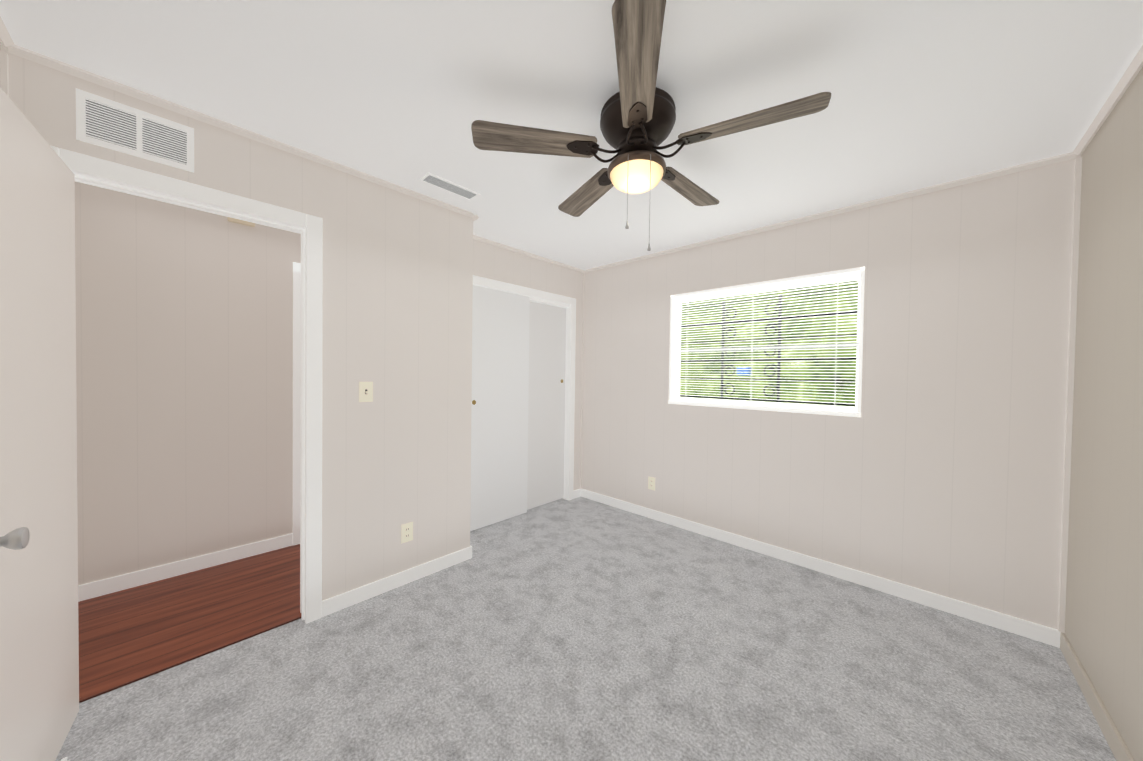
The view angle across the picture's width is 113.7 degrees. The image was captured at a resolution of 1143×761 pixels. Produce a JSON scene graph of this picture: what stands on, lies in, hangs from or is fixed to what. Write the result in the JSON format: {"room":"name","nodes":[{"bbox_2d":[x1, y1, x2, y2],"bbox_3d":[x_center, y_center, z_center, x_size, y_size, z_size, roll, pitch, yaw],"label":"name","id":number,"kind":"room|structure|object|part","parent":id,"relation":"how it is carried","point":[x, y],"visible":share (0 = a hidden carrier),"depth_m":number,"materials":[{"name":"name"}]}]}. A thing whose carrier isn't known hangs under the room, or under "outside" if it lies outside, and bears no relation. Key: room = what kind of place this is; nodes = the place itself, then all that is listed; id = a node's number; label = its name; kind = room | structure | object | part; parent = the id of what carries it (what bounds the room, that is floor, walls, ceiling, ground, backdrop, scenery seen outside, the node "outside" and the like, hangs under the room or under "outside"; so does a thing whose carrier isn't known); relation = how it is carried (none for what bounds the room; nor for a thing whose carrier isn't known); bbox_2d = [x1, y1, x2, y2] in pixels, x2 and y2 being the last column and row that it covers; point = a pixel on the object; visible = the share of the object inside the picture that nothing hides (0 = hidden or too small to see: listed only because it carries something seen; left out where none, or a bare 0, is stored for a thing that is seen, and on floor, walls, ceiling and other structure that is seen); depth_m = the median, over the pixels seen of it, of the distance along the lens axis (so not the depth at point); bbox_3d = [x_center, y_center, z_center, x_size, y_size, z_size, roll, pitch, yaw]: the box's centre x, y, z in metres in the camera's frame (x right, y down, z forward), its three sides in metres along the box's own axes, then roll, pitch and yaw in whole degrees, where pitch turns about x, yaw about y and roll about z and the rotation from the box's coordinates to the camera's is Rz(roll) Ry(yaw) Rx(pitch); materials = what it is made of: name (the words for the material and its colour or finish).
{"room":"empty bedroom","nodes":[
{"label":"empty bedroom","id":0,"kind":"room"},
{"bbox_2d":[75,182,300,584],"bbox_3d":[-2.228,0.027,2.730,0.100,2.440,1.730,2,1,43],"label":"wall","id":1,"kind":"structure","parent":0,"point":[184,356],"depth_m":2.37,"materials":[{"name":"paint"}]},
{"bbox_2d":[78,533,292,601],"bbox_3d":[-2.451,1.200,2.450,0.012,0.091,1.010,2,1,43],"label":"baseboard","id":2,"kind":"structure","parent":1,"relation":"attached to","point":[90,590],"depth_m":2.38,"materials":[{"name":"white wood"}]},
{"bbox_2d":[227,217,254,226],"bbox_3d":[-2.263,-1.095,2.559,0.035,0.040,0.140,2,1,43],"label":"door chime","id":3,"kind":"object","parent":1,"relation":"attached to","point":[238,221],"visible":0.56,"depth_m":2.55,"materials":[{"name":"beige plastic"}]},
{"bbox_2d":[293,262,300,545],"bbox_3d":[-1.851,0.180,3.063,0.036,2.126,0.710,2,1,43],"label":"door frame","id":4,"kind":"structure","parent":1,"relation":"attached to","point":[296,380],"depth_m":2.81,"materials":[{"name":"white wood"}]},
{"bbox_2d":[78,544,300,697],"bbox_3d":[-1.861,1.306,2.402,1.140,0.104,1.950,2,1,43],"label":"floor","id":5,"kind":"structure","parent":0,"point":[127,634],"depth_m":2.01,"materials":[{"name":"brown wood"}]},
{"bbox_2d":[1,43,472,600],"bbox_3d":[-1.415,0.052,1.975,0.100,2.440,1.950,2,1,43],"label":"wall","id":6,"kind":"structure","parent":0,"point":[397,299],"depth_m":2.17,"materials":[{"name":"paint"}]},
{"bbox_2d":[0,16,23,57],"bbox_3d":[-0.927,-1.116,0.328,2.820,0.036,0.036,2,1,43],"label":"trim","id":7,"kind":"structure","parent":6,"relation":"attached to","point":[6,40],"depth_m":1.26,"materials":[{"name":"white wood"}]},
{"bbox_2d":[0,87,78,760],"bbox_3d":[-1.626,0.255,1.124,0.144,2.033,0.776,0,1,-42],"label":"door","id":8,"kind":"structure","parent":6,"relation":"in","point":[39,670],"depth_m":1.13,"materials":[{"name":"white wood"}]},
{"bbox_2d":[76,88,193,172],"bbox_3d":[-1.749,-0.999,1.511,0.006,0.188,0.311,2,1,43],"label":"air vent","id":9,"kind":"object","parent":6,"relation":"in","point":[111,124],"visible":1,"depth_m":1.50,"materials":[{"name":"white metal"}]},
{"bbox_2d":[50,145,322,623],"bbox_3d":[-1.678,0.209,1.702,0.132,2.128,0.896,2,1,43],"label":"door frame","id":10,"kind":"structure","parent":6,"relation":"attached to","point":[112,171],"depth_m":1.94,"materials":[{"name":"white wood"}]},
{"bbox_2d":[79,615,300,702],"bbox_3d":[-1.710,1.268,1.735,0.025,0.007,0.760,2,1,43],"label":"trim","id":11,"kind":"structure","parent":6,"relation":"attached to","point":[145,675],"depth_m":1.68,"materials":[{"name":"brown wood"}]},
{"bbox_2d":[24,48,478,220],"bbox_3d":[-1.281,-1.149,1.979,0.036,0.036,1.826,2,1,43],"label":"trim","id":12,"kind":"structure","parent":6,"relation":"attached to","point":[30,55],"depth_m":1.65,"materials":[{"name":"white wood"}]},
{"bbox_2d":[359,382,372,401],"bbox_3d":[-1.176,0.065,2.142,0.018,0.116,0.072,2,1,43],"label":"light switch","id":13,"kind":"object","parent":6,"relation":"attached to","point":[365,391],"visible":1,"depth_m":2.14,"materials":[{"name":"beige plastic"}]},
{"bbox_2d":[401,522,412,543],"bbox_3d":[-1.028,0.951,2.335,0.007,0.116,0.072,2,1,43],"label":"outlet","id":14,"kind":"object","parent":6,"relation":"attached to","point":[406,532],"visible":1,"depth_m":2.33,"materials":[{"name":"beige plastic"}]},
{"bbox_2d":[322,489,580,616],"bbox_3d":[-0.948,1.224,2.686,0.372,0.085,3.418,2,1,43],"label":"baseboard","id":15,"kind":"structure","parent":6,"relation":"attached to","point":[331,605],"depth_m":2.27,"materials":[{"name":"white wood"}]},
{"bbox_2d":[473,239,583,490],"bbox_3d":[-0.463,0.039,3.504,0.100,2.440,1.580,2,1,43],"label":"wall","id":16,"kind":"structure","parent":0,"point":[492,262],"depth_m":3.60,"materials":[{"name":"paint"}]},
{"bbox_2d":[470,285,565,530],"bbox_3d":[-0.467,0.231,3.502,0.081,2.032,1.184,2,1,43],"label":"sliding doors","id":17,"kind":"structure","parent":16,"relation":"in","point":[518,401],"depth_m":3.40,"materials":[{"name":"white wood"}]},
{"bbox_2d":[473,275,575,500],"bbox_3d":[-0.469,0.226,3.503,0.100,2.065,1.220,2,1,43],"label":"door frame","id":18,"kind":"structure","parent":16,"relation":"attached to","point":[557,304],"depth_m":3.92,"materials":[{"name":"white wood"}]},
{"bbox_2d":[473,235,583,272],"bbox_3d":[-0.404,-1.161,3.416,0.054,0.036,1.540,2,1,43],"label":"trim","id":19,"kind":"structure","parent":16,"relation":"attached to","point":[475,237],"depth_m":3.39,"materials":[{"name":"white wood"}]},
{"bbox_2d":[0,0,1142,270],"bbox_3d":[-0.131,-1.200,1.946,4.170,0.100,3.680,2,1,43],"label":"ceiling","id":20,"kind":"structure","parent":0,"point":[406,94],"depth_m":1.44,"materials":[{"name":"paint"}]},
{"bbox_2d":[419,172,480,200],"bbox_3d":[-0.727,-1.158,2.248,0.120,0.011,0.340,2,1,43],"label":"ceiling vent","id":21,"kind":"object","parent":20,"relation":"in","point":[428,178],"visible":1,"depth_m":2.24,"materials":[{"name":"white metal"}]},
{"bbox_2d":[471,0,830,250],"bbox_3d":[0.302,-0.818,1.571,1.278,0.640,1.232,2,1,43],"label":"fan","id":22,"kind":"object","parent":20,"relation":"hanging from","point":[638,118],"visible":1,"depth_m":1.43,"materials":[{"name":"brown wood"}]},
{"bbox_2d":[55,496,1115,760],"bbox_3d":[-0.108,1.341,1.934,4.010,0.100,3.680,2,1,43],"label":"floor carpet","id":23,"kind":"object","parent":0,"point":[577,630],"visible":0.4,"depth_m":1.64,"materials":[{"name":"grey carpet"}]},
{"bbox_2d":[582,155,1080,629],"bbox_3d":[1.123,0.066,3.194,4.010,2.440,0.150,2,1,43],"label":"wall","id":24,"kind":"structure","parent":0,"point":[937,467],"depth_m":2.26,"materials":[{"name":"paint"}]},
{"bbox_2d":[648,476,654,489],"bbox_3d":[0.741,0.952,3.451,0.072,0.116,0.007,2,1,43],"label":"outlet","id":25,"kind":"object","parent":24,"relation":"attached to","point":[651,483],"visible":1,"depth_m":3.45,"materials":[{"name":"beige plastic"}]},
{"bbox_2d":[668,267,864,416],"bbox_3d":[1.418,-0.260,2.906,1.360,0.960,0.160,2,1,43],"label":"window","id":26,"kind":"structure","parent":24,"relation":"in","point":[672,366],"depth_m":2.79,"materials":[{"name":"white metal"}]},
{"bbox_2d":[673,272,860,411],"bbox_3d":[1.389,-0.265,2.875,1.312,0.906,0.041,2,1,43],"label":"window blinds","id":27,"kind":"object","parent":26,"relation":"attached to","point":[814,281],"visible":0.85,"depth_m":2.77,"materials":[{"name":"white plastic"}]},
{"bbox_3d":[1.442,-0.251,2.932,1.320,0.023,0.040,2,1,43],"label":"window meeting rail","id":28,"kind":"part","parent":26,"relation":"part of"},
{"bbox_2d":[680,287,857,405],"bbox_3d":[1.500,-0.235,2.994,1.440,0.860,0.019,2,1,43],"label":"bars","id":29,"kind":"object","parent":24,"relation":"attached to","point":[773,374],"visible":0.54,"depth_m":2.93,"materials":[{"name":"black metal"}]},
{"bbox_2d":[581,489,1059,647],"bbox_3d":[1.265,1.250,2.952,3.220,0.085,0.012,2,1,43],"label":"baseboard","id":30,"kind":"structure","parent":24,"relation":"attached to","point":[1027,629],"depth_m":2.38,"materials":[{"name":"white wood"}]},
{"bbox_2d":[584,154,1063,272],"bbox_3d":[1.274,-1.129,2.915,3.180,0.036,0.040,2,1,43],"label":"trim","id":31,"kind":"structure","parent":24,"relation":"attached to","point":[1060,158],"depth_m":2.35,"materials":[{"name":"white wood"}]},
{"bbox_2d":[1064,67,1142,760],"bbox_3d":[1.277,0.114,0.514,0.100,2.440,3.530,2,1,43],"label":"wall","id":32,"kind":"structure","parent":0,"point":[1103,633],"depth_m":1.45,"materials":[{"name":"paint"}]},
{"bbox_2d":[1060,632,1133,760],"bbox_3d":[1.250,1.290,0.605,0.012,0.085,3.418,2,1,43],"label":"baseboard","id":33,"kind":"structure","parent":32,"relation":"attached to","point":[1115,742],"depth_m":1.47,"materials":[{"name":"beige wood"}]},
{"bbox_2d":[1064,45,1142,160],"bbox_3d":[1.278,-1.089,0.578,0.040,0.036,3.430,2,1,43],"label":"trim","id":34,"kind":"structure","parent":32,"relation":"attached to","point":[1108,106],"depth_m":1.46,"materials":[{"name":"white wood"}]},
{"bbox_3d":[-1.416,0.073,0.702,4.070,2.440,0.100,2,1,43],"label":"wall","id":35,"kind":"structure","parent":0,"visible":0},
{"bbox_2d":[0,51,1081,632],"bbox_3d":[0.107,0.053,1.691,3.220,2.319,3.430,2,1,43],"label":"trim","id":36,"kind":"structure","parent":35,"relation":"attached to","point":[4,81],"depth_m":1.82,"materials":[{"name":"white wood"}]},
{"label":"outside","id":37,"kind":"structure","parent":0,"visible":0},
{"bbox_2d":[703,375,805,403],"bbox_3d":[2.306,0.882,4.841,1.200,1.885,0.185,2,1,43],"label":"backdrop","id":38,"kind":"structure","parent":37,"point":[792,394],"depth_m":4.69,"materials":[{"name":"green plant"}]},
{"bbox_2d":[737,367,751,375],"bbox_3d":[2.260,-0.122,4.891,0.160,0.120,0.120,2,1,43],"label":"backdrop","id":39,"kind":"object","parent":38,"relation":"on","point":[743,371],"visible":0.65,"depth_m":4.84,"materials":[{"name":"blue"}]},
{"bbox_2d":[680,281,857,406],"bbox_3d":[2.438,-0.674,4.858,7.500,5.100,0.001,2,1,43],"label":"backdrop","id":40,"kind":"structure","parent":37,"point":[842,389],"depth_m":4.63,"materials":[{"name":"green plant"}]}
]}

